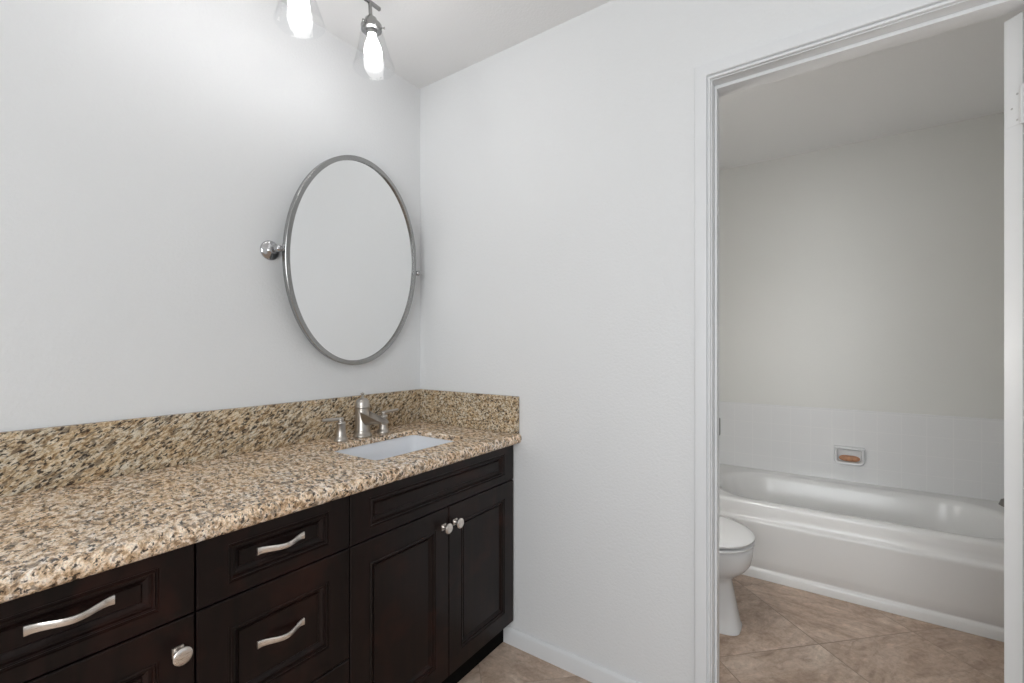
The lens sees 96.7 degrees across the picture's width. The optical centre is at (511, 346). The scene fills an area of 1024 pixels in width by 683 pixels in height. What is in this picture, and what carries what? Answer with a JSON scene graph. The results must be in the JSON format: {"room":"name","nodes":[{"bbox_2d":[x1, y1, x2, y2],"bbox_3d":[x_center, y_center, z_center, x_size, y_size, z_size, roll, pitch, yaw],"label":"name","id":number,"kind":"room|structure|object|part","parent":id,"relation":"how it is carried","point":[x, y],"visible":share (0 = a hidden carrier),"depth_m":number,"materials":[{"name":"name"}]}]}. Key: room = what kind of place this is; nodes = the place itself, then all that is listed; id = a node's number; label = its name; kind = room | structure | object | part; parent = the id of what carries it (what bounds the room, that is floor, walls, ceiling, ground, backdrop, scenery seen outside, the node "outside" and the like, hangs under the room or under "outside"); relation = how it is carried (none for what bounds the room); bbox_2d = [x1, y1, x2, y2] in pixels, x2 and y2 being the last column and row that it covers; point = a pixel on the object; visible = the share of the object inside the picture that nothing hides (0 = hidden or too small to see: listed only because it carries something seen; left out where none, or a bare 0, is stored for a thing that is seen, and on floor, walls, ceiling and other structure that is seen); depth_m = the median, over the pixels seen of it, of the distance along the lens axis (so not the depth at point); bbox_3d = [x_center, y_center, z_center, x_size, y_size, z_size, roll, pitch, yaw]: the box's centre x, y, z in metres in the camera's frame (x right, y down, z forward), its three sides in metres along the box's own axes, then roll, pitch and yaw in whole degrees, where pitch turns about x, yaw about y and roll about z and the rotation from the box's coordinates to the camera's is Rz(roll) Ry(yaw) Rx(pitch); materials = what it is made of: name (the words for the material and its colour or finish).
{"room":"bathroom","nodes":[
{"label":"bathroom","id":0,"kind":"room"},
{"bbox_2d":[0,0,419,431],"bbox_3d":[-1.394,-0.008,0.883,0.100,2.440,3.200,0,0,35],"label":"wall","id":1,"kind":"structure","parent":0,"point":[150,150],"depth_m":1.34,"materials":[{"name":"paint"}]},
{"bbox_2d":[0,389,420,497],"bbox_3d":[-0.875,0.276,1.520,0.019,0.151,1.558,0,0,35],"label":"backsplash","id":2,"kind":"structure","parent":1,"relation":"attached to","point":[38,459],"depth_m":1.32,"materials":[{"name":"stone"}]},
{"bbox_2d":[288,0,309,20],"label":"vanity light","id":3,"kind":"object","parent":1,"relation":"hanging from","point":[299,9],"depth_m":1.31,"materials":[{"name":"white glass"}]},
{"bbox_3d":[-0.622,-1.016,1.329,0.058,0.113,0.058,0,0,35],"label":"bulb","id":4,"kind":"part","parent":3,"relation":"part of","materials":[{"name":"white glass"}]},
{"bbox_2d":[260,155,420,364],"bbox_3d":[-0.619,-0.335,1.818,0.099,0.815,0.707,0,0,35],"label":"mirror","id":5,"kind":"object","parent":1,"relation":"attached to","point":[348,249],"visible":1,"depth_m":1.77,"materials":[{"name":"silver metal"}]},
{"bbox_2d":[280,0,1023,169],"bbox_3d":[0.571,-1.278,0.728,3.500,0.100,5.198,0,0,35],"label":"ceiling","id":6,"kind":"structure","parent":0,"point":[954,75],"depth_m":2.04,"materials":[{"name":"paint"}]},
{"bbox_2d":[361,0,384,65],"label":"vanity light","id":7,"kind":"object","parent":6,"relation":"hanging from","point":[371,25],"depth_m":1.53,"materials":[{"name":"white glass"}]},
{"bbox_2d":[361,2,381,36],"bbox_3d":[-0.477,-1.114,1.545,0.069,0.114,0.069,0,0,35],"label":"socket","id":8,"kind":"object","parent":7,"relation":"attached to","point":[370,26],"depth_m":1.53,"materials":[{"name":"silver mirror"}]},
{"bbox_3d":[-0.472,-1.016,1.545,0.058,0.113,0.058,0,0,35],"label":"bulb","id":9,"kind":"part","parent":7,"relation":"part of","materials":[{"name":"white glass"}]},
{"bbox_2d":[420,0,897,682],"bbox_3d":[0.908,-0.008,1.296,3.400,2.440,0.115,0,0,35],"label":"wall","id":10,"kind":"structure","parent":0,"point":[557,166],"depth_m":1.67,"materials":[{"name":"paint"}]},
{"bbox_2d":[503,625,640,682],"bbox_3d":[0.275,1.179,1.660,0.748,0.067,0.012,0,0,35],"label":"baseboard","id":11,"kind":"structure","parent":10,"relation":"attached to","point":[586,669],"depth_m":1.71,"materials":[{"name":"paint"}]},
{"bbox_2d":[695,0,1023,682],"bbox_3d":[0.942,0.165,1.264,0.798,2.094,0.134,0,0,35],"label":"door frame","id":12,"kind":"structure","parent":10,"relation":"attached to","point":[899,22],"depth_m":1.42,"materials":[{"name":"paint"}]},
{"bbox_2d":[1004,12,1023,682],"bbox_3d":[1.579,0.191,1.195,0.694,2.018,0.165,0,0,-2],"label":"door","id":13,"kind":"structure","parent":10,"relation":"in","point":[1014,27],"depth_m":1.13,"materials":[{"name":"paint"}]},
{"bbox_2d":[458,574,1003,682],"bbox_3d":[0.571,1.262,0.728,3.500,0.100,5.198,0,0,35],"label":"floor","id":14,"kind":"structure","parent":0,"point":[788,634],"depth_m":1.80,"materials":[{"name":"tile"}]},
{"bbox_2d":[0,544,194,682],"bbox_3d":[-0.968,0.802,0.900,0.573,0.821,0.410,0,0,35],"label":"vanity cabinet","id":15,"kind":"object","parent":14,"relation":"on","point":[134,622],"visible":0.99,"depth_m":0.81,"materials":[{"name":"brown wood"}]},
{"bbox_3d":[-0.743,0.457,0.771,0.026,0.016,0.114,0,0,35],"label":"pull handle","id":16,"kind":"part","parent":15,"relation":"part of","materials":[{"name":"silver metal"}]},
{"bbox_3d":[-0.761,0.827,0.768,0.020,0.573,0.389,0,0,35],"label":"door","id":17,"kind":"part","parent":15,"relation":"part of","materials":[{"name":"brown wood"}]},
{"bbox_3d":[-0.646,0.599,0.887,0.031,0.034,0.034,0,0,35],"label":"knob","id":18,"kind":"part","parent":15,"relation":"part of","materials":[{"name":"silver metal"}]},
{"bbox_2d":[194,496,348,682],"bbox_3d":[-0.753,0.802,1.221,0.558,0.821,0.360,0,0,35],"label":"base cabinet","id":19,"kind":"object","parent":14,"relation":"on","point":[272,596],"visible":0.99,"depth_m":1.06,"materials":[{"name":"brown wood"}]},
{"bbox_3d":[-0.546,0.465,1.076,0.020,0.144,0.358,0,0,35],"label":"drawer","id":20,"kind":"part","parent":19,"relation":"part of","materials":[{"name":"brown wood"}]},
{"bbox_3d":[-0.535,0.675,1.069,0.026,0.016,0.112,0,0,35],"label":"pull handle","id":21,"kind":"part","parent":19,"relation":"part of","materials":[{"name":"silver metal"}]},
{"bbox_3d":[-0.535,0.463,1.069,0.026,0.016,0.112,0,0,35],"label":"pull handle","id":22,"kind":"part","parent":19,"relation":"part of","materials":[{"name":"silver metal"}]},
{"bbox_3d":[-0.546,0.975,1.076,0.020,0.277,0.358,0,0,35],"label":"drawer","id":23,"kind":"part","parent":19,"relation":"part of","materials":[{"name":"brown wood"}]},
{"bbox_2d":[348,445,512,682],"bbox_3d":[-0.423,0.802,1.680,0.573,0.821,0.768,0,0,35],"label":"vanity cabinet","id":24,"kind":"object","parent":14,"relation":"on","point":[431,552],"visible":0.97,"depth_m":1.48,"materials":[{"name":"brown wood"}]},
{"bbox_2d":[0,389,521,603],"bbox_3d":[-0.645,0.295,1.359,0.580,0.190,1.558,0,0,35],"label":"countertop","id":25,"kind":"structure","parent":24,"relation":"on","point":[78,501],"depth_m":1.19,"materials":[{"name":"stone"}]},
{"bbox_2d":[322,392,398,441],"bbox_3d":[-0.546,0.265,1.753,0.170,0.172,0.351,0,0,35],"label":"faucet","id":26,"kind":"object","parent":25,"relation":"on","point":[364,418],"visible":1,"depth_m":1.76,"materials":[{"name":"silver metal"}]},
{"bbox_3d":[-0.660,0.267,1.665,0.014,0.017,0.077,0,0,35],"label":"lever","id":27,"kind":"part","parent":26,"relation":"part of","materials":[{"name":"silver metal"}]},
{"bbox_3d":[-0.638,0.306,1.696,0.052,0.089,0.052,0,0,35],"label":"handle","id":28,"kind":"part","parent":26,"relation":"part of","materials":[{"name":"silver metal"}]},
{"bbox_3d":[-0.528,0.282,1.742,0.128,0.060,0.044,0,0,35],"label":"spout","id":29,"kind":"part","parent":26,"relation":"part of","materials":[{"name":"silver metal"}]},
{"bbox_3d":[-0.525,0.306,1.858,0.052,0.089,0.052,0,0,35],"label":"handle","id":30,"kind":"part","parent":26,"relation":"part of","materials":[{"name":"silver metal"}]},
{"bbox_3d":[-0.503,0.267,1.889,0.014,0.017,0.077,0,0,35],"label":"lever","id":31,"kind":"part","parent":26,"relation":"part of","materials":[{"name":"silver metal"}]},
{"bbox_2d":[334,435,452,459],"bbox_3d":[-0.418,0.445,1.664,0.340,0.145,0.470,0,0,35],"label":"sink","id":32,"kind":"object","parent":25,"relation":"in","point":[406,444],"visible":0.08,"depth_m":1.82,"materials":[{"name":"ceramic"}]},
{"bbox_3d":[-0.332,0.827,1.382,0.020,0.573,0.383,0,0,35],"label":"door","id":33,"kind":"part","parent":24,"relation":"part of","materials":[{"name":"brown wood"}]},
{"bbox_3d":[-0.222,0.465,1.539,0.020,0.144,0.766,0,0,35],"label":"false drawer","id":34,"kind":"part","parent":24,"relation":"part of","materials":[{"name":"brown wood"}]},
{"bbox_3d":[-0.216,0.598,1.503,0.031,0.034,0.034,0,0,35],"label":"knob","id":35,"kind":"part","parent":24,"relation":"part of","materials":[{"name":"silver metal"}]},
{"bbox_3d":[-0.184,0.598,1.549,0.031,0.034,0.034,0,0,35],"label":"knob","id":36,"kind":"part","parent":24,"relation":"part of","materials":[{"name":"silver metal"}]},
{"bbox_3d":[-0.111,0.827,1.697,0.020,0.573,0.380,0,0,35],"label":"door","id":37,"kind":"part","parent":24,"relation":"part of","materials":[{"name":"brown wood"}]},
{"bbox_2d":[719,516,754,635],"bbox_3d":[0.729,0.831,2.122,0.717,0.761,0.468,0,0,35],"label":"toilet","id":38,"kind":"object","parent":14,"relation":"on","point":[736,540],"visible":0.17,"depth_m":1.92,"materials":[{"name":"ceramic"}]},
{"bbox_3d":[0.738,1.029,2.115,0.683,0.365,0.368,0,0,35],"label":"bowl","id":39,"kind":"part","parent":38,"relation":"part of","materials":[{"name":"ceramic"}]},
{"bbox_3d":[0.835,0.834,2.048,0.458,0.014,0.376,0,0,35],"label":"seat","id":40,"kind":"part","parent":38,"relation":"part of","materials":[{"name":"plastic"}]},
{"bbox_3d":[0.831,0.807,2.051,0.469,0.028,0.378,0,0,35],"label":"lid","id":41,"kind":"part","parent":38,"relation":"part of","materials":[{"name":"plastic"}]},
{"bbox_2d":[719,463,1003,641],"bbox_3d":[1.674,1.011,2.531,1.803,0.401,0.761,0,0,35],"label":"bathtub","id":42,"kind":"object","parent":14,"relation":"on","point":[930,557],"visible":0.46,"depth_m":2.20,"materials":[{"name":"ceramic"}]},
{"bbox_2d":[719,112,1003,418],"bbox_3d":[2.069,-0.008,2.791,2.370,2.440,0.100,0,0,35],"label":"wall","id":43,"kind":"structure","parent":0,"point":[867,275],"depth_m":2.70,"materials":[{"name":"paint"}]},
{"bbox_2d":[719,401,1003,500],"bbox_3d":[1.677,0.603,2.535,1.820,0.448,0.768,0,0,35],"label":"tile surround","id":44,"kind":"object","parent":43,"relation":"attached to","point":[950,455],"visible":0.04,"depth_m":2.67,"materials":[{"name":"white tile"}]},
{"bbox_2d":[834,445,864,465],"bbox_3d":[2.019,0.654,2.724,0.152,0.108,0.049,0,0,35],"label":"soap dish","id":45,"kind":"object","parent":44,"relation":"attached to","point":[839,450],"visible":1,"depth_m":2.73,"materials":[{"name":"ceramic"}]},
{"bbox_2d":[839,455,859,461],"bbox_3d":[2.023,0.669,2.729,0.103,0.035,0.024,0,0,35],"label":"soap bar","id":46,"kind":"object","parent":45,"relation":"in","point":[842,457],"visible":1,"depth_m":2.72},
{"bbox_2d":[998,498,1003,506],"bbox_3d":[2.336,0.708,2.063,0.182,0.074,0.072,0,0,35],"label":"tub spout","id":47,"kind":"object","parent":44,"relation":"attached to","point":[1001,502],"visible":0.25,"depth_m":2.10,"materials":[{"name":"metal"}]}
]}

